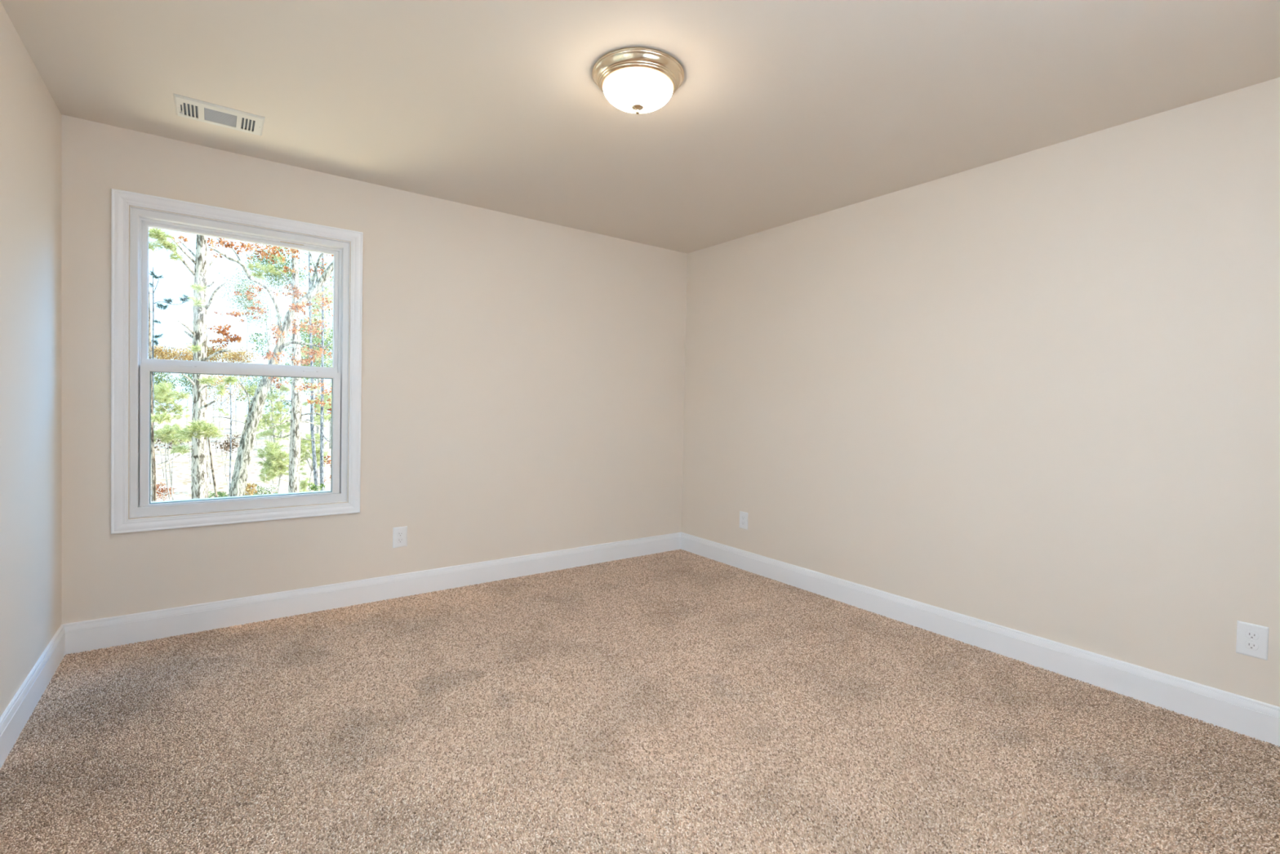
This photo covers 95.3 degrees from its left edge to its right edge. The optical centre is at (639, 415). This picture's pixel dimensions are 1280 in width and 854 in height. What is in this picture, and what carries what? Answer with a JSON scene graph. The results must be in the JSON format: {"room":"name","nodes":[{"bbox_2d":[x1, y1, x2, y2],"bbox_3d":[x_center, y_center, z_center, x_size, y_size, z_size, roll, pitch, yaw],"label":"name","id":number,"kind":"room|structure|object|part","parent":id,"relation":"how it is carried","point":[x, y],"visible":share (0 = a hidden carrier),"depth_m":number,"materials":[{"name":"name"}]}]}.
{"room":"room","nodes":[
{"label":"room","id":0,"kind":"room"},
{"bbox_2d":[0,1,61,716],"bbox_3d":[-1.486,-0.060,0.966,0.150,2.470,4.050,0,1,-36],"label":"wall","id":1,"kind":"structure","parent":0,"point":[30,119],"depth_m":2.15,"materials":[{"name":"paint"}]},
{"bbox_2d":[0,624,65,768],"bbox_3d":[-1.444,1.084,1.038,0.014,0.146,4.050,0,1,-36],"label":"baseboard","id":2,"kind":"structure","parent":1,"relation":"attached to","point":[20,708],"depth_m":2.15,"materials":[{"name":"white paint"}]},
{"bbox_2d":[61,114,687,623],"bbox_3d":[-1.173,-0.112,3.799,4.006,2.470,0.150,0,1,-36],"label":"wall","id":3,"kind":"structure","parent":0,"point":[523,379],"depth_m":3.59,"materials":[{"name":"paint"}]},
{"bbox_2d":[111,188,363,533],"bbox_3d":[-2.092,-0.250,3.116,1.076,1.614,0.182,0,1,-36],"label":"window","id":4,"kind":"structure","parent":3,"relation":"in","point":[140,504],"depth_m":2.94,"materials":[{"name":"white paint"}]},
{"bbox_3d":[-2.094,-0.584,3.112,0.861,0.720,0.038,0,1,-36],"label":"sash","id":5,"kind":"part","parent":4,"relation":"part of","materials":[{"name":"white plastic"}]},
{"bbox_3d":[-2.081,0.098,3.096,0.872,0.688,0.038,0,1,-36],"label":"sash","id":6,"kind":"part","parent":4,"relation":"part of","materials":[{"name":"white plastic"}]},
{"bbox_2d":[61,532,680,654],"bbox_3d":[-1.148,1.034,3.757,3.706,0.146,0.014,0,1,-36],"label":"baseboard","id":7,"kind":"structure","parent":3,"relation":"attached to","point":[107,632],"depth_m":3.30,"materials":[{"name":"white paint"}]},
{"bbox_2d":[392,525,407,547],"bbox_3d":[-1.451,0.734,3.528,0.083,0.123,0.008,0,1,-36],"label":"wall outlet","id":8,"kind":"object","parent":3,"relation":"attached to","point":[400,533],"visible":1,"depth_m":3.52,"materials":[{"name":"white plastic"}]},
{"bbox_2d":[397,537,403,542],"bbox_3d":[-1.450,0.754,3.526,0.036,0.028,0.002,0,1,-36],"label":"receptacle","id":9,"kind":"object","parent":8,"relation":"attached to","point":[399,540],"depth_m":3.53,"materials":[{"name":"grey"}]},
{"bbox_2d":[397,531,403,536],"bbox_3d":[-1.449,0.715,3.525,0.036,0.028,0.002,0,1,-36],"label":"receptacle","id":10,"kind":"object","parent":8,"relation":"attached to","point":[399,533],"depth_m":3.52,"materials":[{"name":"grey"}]},
{"bbox_2d":[0,548,1279,853],"bbox_3d":[0.472,1.188,1.548,3.706,0.030,5.500,0,1,-36],"label":"floor","id":11,"kind":"structure","parent":0,"point":[677,701],"depth_m":2.09,"materials":[{"name":"carpet"}]},
{"bbox_2d":[0,0,1279,253],"bbox_3d":[0.508,-1.326,1.516,4.006,0.120,5.750,0,1,-36],"label":"ceiling","id":12,"kind":"structure","parent":0,"point":[782,112],"depth_m":2.27,"materials":[{"name":"paint"}]},
{"bbox_2d":[173,93,265,135],"bbox_3d":[-1.869,-1.329,2.598,0.321,0.016,0.222,0,1,-36],"label":"ceiling vent","id":13,"kind":"object","parent":12,"relation":"in","point":[206,112],"visible":1,"depth_m":2.58,"materials":[{"name":"white metal"}]},
{"bbox_2d":[204,107,236,127],"bbox_3d":[-1.873,-1.331,2.604,0.116,0.002,0.133,0,1,-36],"label":"grille","id":14,"kind":"object","parent":13,"relation":"attached to","point":[216,117],"depth_m":2.60,"materials":[{"name":"grey metal"}]},
{"bbox_2d":[591,46,684,114],"bbox_3d":[-0.008,-1.217,2.208,0.348,0.148,0.348,0,1,-36],"label":"ceiling light","id":15,"kind":"object","parent":12,"relation":"attached to","point":[637,80],"visible":1,"depth_m":2.12,"materials":[{"name":"white glass"}]},
{"bbox_3d":[-0.008,-1.209,2.209,0.268,0.074,0.268,0,1,-36],"label":"lamp shade","id":16,"kind":"part","parent":15,"relation":"part of","materials":[{"name":"white glass"}]},
{"bbox_2d":[680,77,1279,706],"bbox_3d":[1.623,-0.044,3.247,0.150,2.470,4.050,0,1,-36],"label":"wall","id":17,"kind":"structure","parent":0,"point":[1037,392],"depth_m":2.76,"materials":[{"name":"paint"}]},
{"bbox_2d":[739,511,747,529],"bbox_3d":[0.760,0.768,4.284,0.008,0.123,0.083,0,1,-36],"label":"wall outlet","id":18,"kind":"object","parent":17,"relation":"attached to","point":[743,515],"visible":1,"depth_m":4.28,"materials":[{"name":"white plastic"}]},
{"bbox_2d":[680,532,1279,746],"bbox_3d":[1.533,1.099,3.222,0.014,0.146,4.050,0,1,-36],"label":"baseboard","id":19,"kind":"structure","parent":17,"relation":"attached to","point":[1260,720],"depth_m":2.75,"materials":[{"name":"white paint"}]},
{"bbox_2d":[1235,620,1268,660],"bbox_3d":[2.297,0.843,2.188,0.008,0.123,0.083,0,1,-36],"label":"wall outlet","id":20,"kind":"object","parent":17,"relation":"attached to","point":[1252,639],"visible":1,"depth_m":2.19,"materials":[{"name":"white plastic"}]},
{"bbox_2d":[1244,640,1258,649],"bbox_3d":[2.295,0.862,2.187,0.002,0.028,0.036,0,1,-36],"label":"receptacle","id":21,"kind":"object","parent":20,"relation":"attached to","point":[1249,645],"depth_m":2.19,"materials":[{"name":"grey plastic"}]},
{"bbox_2d":[1244,630,1258,639],"bbox_3d":[2.295,0.823,2.186,0.002,0.028,0.036,0,1,-36],"label":"receptacle","id":22,"kind":"object","parent":20,"relation":"attached to","point":[1249,634],"depth_m":2.19,"materials":[{"name":"grey plastic"}]},
{"label":"outside","id":23,"kind":"structure","parent":0,"visible":0},
{"bbox_2d":[151,413,331,501],"bbox_3d":[-23.424,1.928,43.661,105.000,1.903,89.400,0,1,-36],"label":"ground","id":24,"kind":"structure","parent":23,"point":[181,473],"depth_m":34.31,"materials":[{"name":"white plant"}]},
{"bbox_2d":[148,276,156,501],"bbox_3d":[-10.089,-0.155,12.053,0.255,7.691,0.089,0,1,-36],"label":"tree","id":25,"kind":"object","parent":24,"relation":"on","point":[153,451],"visible":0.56,"depth_m":12.05,"materials":[{"name":"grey plant"}]},
{"bbox_2d":[151,482,175,500],"bbox_3d":[-16.509,2.891,20.063,0.897,1.223,0.610,0,1,-36],"label":"shrub","id":26,"kind":"object","parent":24,"relation":"on","point":[165,491],"visible":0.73,"depth_m":20.07,"materials":[{"name":"red plant"}]},
{"bbox_2d":[153,372,183,479],"bbox_3d":[-23.115,0.345,28.220,2.045,5.693,2.240,2,2,41],"label":"broadleaf tree","id":27,"kind":"object","parent":24,"relation":"on","point":[157,379],"visible":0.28,"depth_m":28.06,"materials":[{"name":"green plant"}]},
{"bbox_2d":[148,266,192,501],"bbox_3d":[-11.074,0.095,13.715,0.928,7.082,0.327,1,1,-27],"label":"pine sapling","id":28,"kind":"object","parent":24,"relation":"on","point":[154,276],"visible":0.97,"depth_m":13.58,"materials":[{"name":"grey plant"}]},
{"bbox_2d":[151,342,192,484],"bbox_3d":[-19.845,0.134,24.546,2.476,6.399,1.363,0,1,-36],"label":"broadleaf tree","id":29,"kind":"object","parent":24,"relation":"on","point":[158,352],"visible":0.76,"depth_m":24.42,"materials":[{"name":"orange plant"}]},
{"bbox_2d":[153,422,191,500],"bbox_3d":[-13.138,1.905,16.611,1.430,3.464,1.441,1,1,-14],"label":"young pine","id":30,"kind":"object","parent":24,"relation":"on","point":[168,433],"visible":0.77,"depth_m":16.36,"materials":[{"name":"green plant"}]},
{"bbox_2d":[154,380,191,500],"bbox_3d":[-15.025,1.213,18.390,1.286,4.695,1.390,1,1,-19],"label":"young pine","id":31,"kind":"object","parent":24,"relation":"on","point":[166,400],"visible":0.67,"depth_m":18.45,"materials":[{"name":"green plant"}]},
{"bbox_2d":[154,435,191,498],"bbox_3d":[-16.617,2.028,20.622,1.823,2.911,1.288,0,1,-36],"label":"broadleaf tree","id":32,"kind":"object","parent":24,"relation":"on","point":[156,438],"visible":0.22,"depth_m":20.40,"materials":[{"name":"green plant"}]},
{"bbox_2d":[170,373,214,471],"bbox_3d":[-24.045,0.007,31.396,1.918,6.199,1.502,0,1,-36],"label":"broadleaf tree","id":33,"kind":"object","parent":24,"relation":"on","point":[187,382],"visible":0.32,"depth_m":31.20,"materials":[{"name":"green plant"}]},
{"bbox_2d":[148,227,241,498],"bbox_3d":[-7.820,-1.480,10.228,1.392,10.509,1.636,0,1,-36],"label":"pine tree","id":34,"kind":"object","parent":24,"relation":"on","point":[200,428],"visible":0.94,"depth_m":10.41,"materials":[{"name":"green plant"}]},
{"bbox_2d":[180,342,232,484],"bbox_3d":[-20.241,-0.090,27.196,2.078,6.721,2.488,0,1,-36],"label":"broadleaf tree","id":35,"kind":"object","parent":24,"relation":"on","point":[211,351],"visible":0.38,"depth_m":27.01,"materials":[{"name":"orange plant"}]},
{"bbox_2d":[191,374,227,453],"bbox_3d":[-28.345,-0.089,38.676,2.279,5.913,2.520,2,1,27],"label":"broadleaf tree","id":36,"kind":"object","parent":24,"relation":"on","point":[209,375],"visible":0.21,"depth_m":38.56,"materials":[{"name":"green plant"}]},
{"bbox_2d":[207,436,217,497],"bbox_3d":[-8.925,1.911,12.361,0.448,3.602,0.054,0,1,-36],"label":"stem","id":37,"kind":"object","parent":24,"relation":"on","point":[209,444],"visible":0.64,"depth_m":12.27,"materials":[{"name":"brown plant"}]},
{"bbox_2d":[208,491,228,497],"bbox_3d":[-10.355,2.764,14.381,1.050,1.956,0.506,2,2,38],"label":"shrub","id":38,"kind":"object","parent":24,"relation":"on","point":[220,494],"visible":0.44,"depth_m":14.29,"materials":[{"name":"green plant"}]},
{"bbox_2d":[187,374,252,460],"bbox_3d":[-25.109,0.109,34.849,3.147,5.807,2.325,1,1,5],"label":"broadleaf tree","id":39,"kind":"object","parent":24,"relation":"on","point":[236,384],"visible":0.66,"depth_m":34.74,"materials":[{"name":"green plant"}]},
{"bbox_2d":[211,432,240,491],"bbox_3d":[-16.563,2.064,23.576,1.213,2.718,1.614,1,1,-19],"label":"broadleaf tree","id":40,"kind":"object","parent":24,"relation":"on","point":[227,447],"visible":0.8,"depth_m":23.44,"materials":[{"name":"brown plant"}]},
{"bbox_2d":[216,383,244,489],"bbox_3d":[-12.503,1.267,17.838,0.957,4.509,0.319,0,1,-36],"label":"young pine","id":41,"kind":"object","parent":24,"relation":"on","point":[219,409],"visible":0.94,"depth_m":17.76,"materials":[{"name":"grey plant"}]},
{"bbox_2d":[208,341,260,448],"bbox_3d":[-21.796,-0.418,31.420,2.325,7.136,2.336,0,1,-36],"label":"broadleaf tree","id":42,"kind":"object","parent":24,"relation":"on","point":[235,356],"visible":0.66,"depth_m":31.21,"materials":[{"name":"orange plant"}]},
{"bbox_2d":[217,267,271,464],"bbox_3d":[-22.637,-2.775,33.469,2.710,11.730,3.456,0,1,-36],"label":"broadleaf tree","id":43,"kind":"object","parent":24,"relation":"on","point":[250,304],"visible":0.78,"depth_m":33.46,"materials":[{"name":"green plant"}]},
{"bbox_2d":[244,482,257,495],"bbox_3d":[-9.081,2.670,13.560,0.329,2.229,0.848,0,1,-36],"label":"shrub","id":44,"kind":"object","parent":24,"relation":"on","point":[250,489],"visible":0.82,"depth_m":13.47,"materials":[{"name":"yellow plant"}]},
{"bbox_2d":[170,235,333,496],"bbox_3d":[-7.898,-0.227,12.511,3.425,7.960,1.353,0,1,-36],"label":"oak tree","id":45,"kind":"object","parent":24,"relation":"on","point":[240,476],"visible":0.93,"depth_m":12.32,"materials":[{"name":"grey plant"}]},
{"bbox_2d":[229,375,276,453],"bbox_3d":[-25.751,-0.046,38.484,3.159,5.940,2.026,0,1,-36],"label":"broadleaf tree","id":46,"kind":"object","parent":24,"relation":"on","point":[257,377],"visible":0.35,"depth_m":38.41,"materials":[{"name":"green plant"}]},
{"bbox_2d":[244,484,278,495],"bbox_3d":[-10.900,2.787,16.556,1.370,1.798,1.077,0,1,-36],"label":"shrub","id":47,"kind":"object","parent":24,"relation":"on","point":[261,489],"visible":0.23,"depth_m":16.60,"materials":[{"name":"green plant"}]},
{"bbox_2d":[235,310,290,442],"bbox_3d":[-28.566,-2.812,44.367,3.652,10.324,2.192,1,1,-12],"label":"tree","id":48,"kind":"object","parent":24,"relation":"on","point":[255,340],"visible":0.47,"depth_m":44.42,"materials":[{"name":"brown plant"}]},
{"bbox_2d":[238,376,290,490],"bbox_3d":[-15.916,0.863,25.040,2.263,5.076,1.797,0,1,-36],"label":"young pine","id":49,"kind":"object","parent":24,"relation":"on","point":[277,405],"visible":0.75,"depth_m":24.87,"materials":[{"name":"green plant"}]},
{"bbox_2d":[248,307,292,436],"bbox_3d":[-30.351,-3.499,48.470,3.550,11.150,3.133,0,1,-36],"label":"tree","id":50,"kind":"object","parent":24,"relation":"on","point":[280,378],"visible":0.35,"depth_m":48.94,"materials":[{"name":"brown plant"}]},
{"bbox_2d":[255,437,288,493],"bbox_3d":[-9.651,2.130,15.494,0.976,3.200,1.035,0,1,-36],"label":"young pine","id":51,"kind":"object","parent":24,"relation":"on","point":[274,458],"visible":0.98,"depth_m":15.31,"materials":[{"name":"green plant"}]},
{"bbox_2d":[236,244,308,441],"bbox_3d":[-18.878,-2.973,30.213,2.814,12.414,3.308,2,1,29],"label":"broadleaf tree","id":52,"kind":"object","parent":24,"relation":"on","point":[280,278],"visible":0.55,"depth_m":29.96,"materials":[{"name":"green plant"}]},
{"bbox_2d":[244,246,323,493],"bbox_3d":[-8.803,-2.615,14.587,1.788,12.562,1.348,2,1,29],"label":"pine tree","id":53,"kind":"object","parent":24,"relation":"on","point":[296,414],"visible":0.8,"depth_m":14.37,"materials":[{"name":"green plant"}]},
{"bbox_2d":[281,305,333,491],"bbox_3d":[-13.423,-0.500,24.016,3.415,7.949,1.870,2,2,37],"label":"broadleaf tree","id":54,"kind":"object","parent":24,"relation":"on","point":[316,340],"visible":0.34,"depth_m":23.77,"materials":[{"name":"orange plant"}]},
{"bbox_2d":[282,353,332,470],"bbox_3d":[-18.220,-0.257,32.850,3.426,6.901,2.494,0,1,-36],"label":"broadleaf tree","id":55,"kind":"object","parent":24,"relation":"on","point":[317,381],"visible":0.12,"depth_m":32.75,"materials":[{"name":"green plant"}]},
{"bbox_2d":[287,422,329,492],"bbox_3d":[-10.288,1.904,18.171,1.189,3.518,1.430,0,1,-36],"label":"young pine","id":56,"kind":"object","parent":24,"relation":"on","point":[303,442],"visible":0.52,"depth_m":18.15,"materials":[{"name":"green plant"}]},
{"bbox_2d":[290,316,333,453],"bbox_3d":[-21.416,-1.931,38.653,3.012,9.614,2.130,0,1,-36],"label":"tree","id":57,"kind":"object","parent":24,"relation":"on","point":[317,427],"visible":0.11,"depth_m":38.53,"materials":[{"name":"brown plant"}]},
{"bbox_2d":[298,271,333,325],"bbox_3d":[-15.334,-1.815,27.939,2.254,10.336,1.528,2,1,17],"label":"young pine","id":58,"kind":"object","parent":24,"relation":"on","point":[330,292],"visible":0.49,"depth_m":27.70,"materials":[{"name":"green plant"}]},
{"bbox_2d":[300,252,332,490],"bbox_3d":[-9.738,-1.264,17.532,0.626,9.700,0.937,2,2,39],"label":"young pine","id":59,"kind":"object","parent":24,"relation":"on","point":[312,415],"visible":0.5,"depth_m":17.30,"materials":[{"name":"grey plant"}]},
{"bbox_2d":[307,482,327,491],"bbox_3d":[-7.240,2.700,13.106,0.668,2.263,1.294,0,1,-36],"label":"shrub","id":60,"kind":"object","parent":24,"relation":"on","point":[313,487],"visible":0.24,"depth_m":13.45,"materials":[{"name":"green plant"}]},
{"bbox_2d":[309,254,331,490],"bbox_3d":[-9.041,-0.687,16.609,0.746,8.609,0.551,0,1,-36],"label":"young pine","id":61,"kind":"object","parent":24,"relation":"on","point":[322,420],"visible":0.67,"depth_m":16.54,"materials":[{"name":"grey plant"}]},
{"bbox_2d":[309,382,332,490],"bbox_3d":[-12.298,1.107,22.477,0.940,4.848,2.703,0,1,-36],"label":"young pine","id":62,"kind":"object","parent":24,"relation":"on","point":[326,397],"visible":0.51,"depth_m":22.14,"materials":[{"name":"green plant"}]},
{"bbox_2d":[310,259,333,448],"bbox_3d":[-23.078,-4.538,43.854,2.883,14.226,2.838,2,2,41],"label":"tree","id":63,"kind":"object","parent":24,"relation":"on","point":[326,287],"visible":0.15,"depth_m":43.69,"materials":[{"name":"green plant"}]}
]}

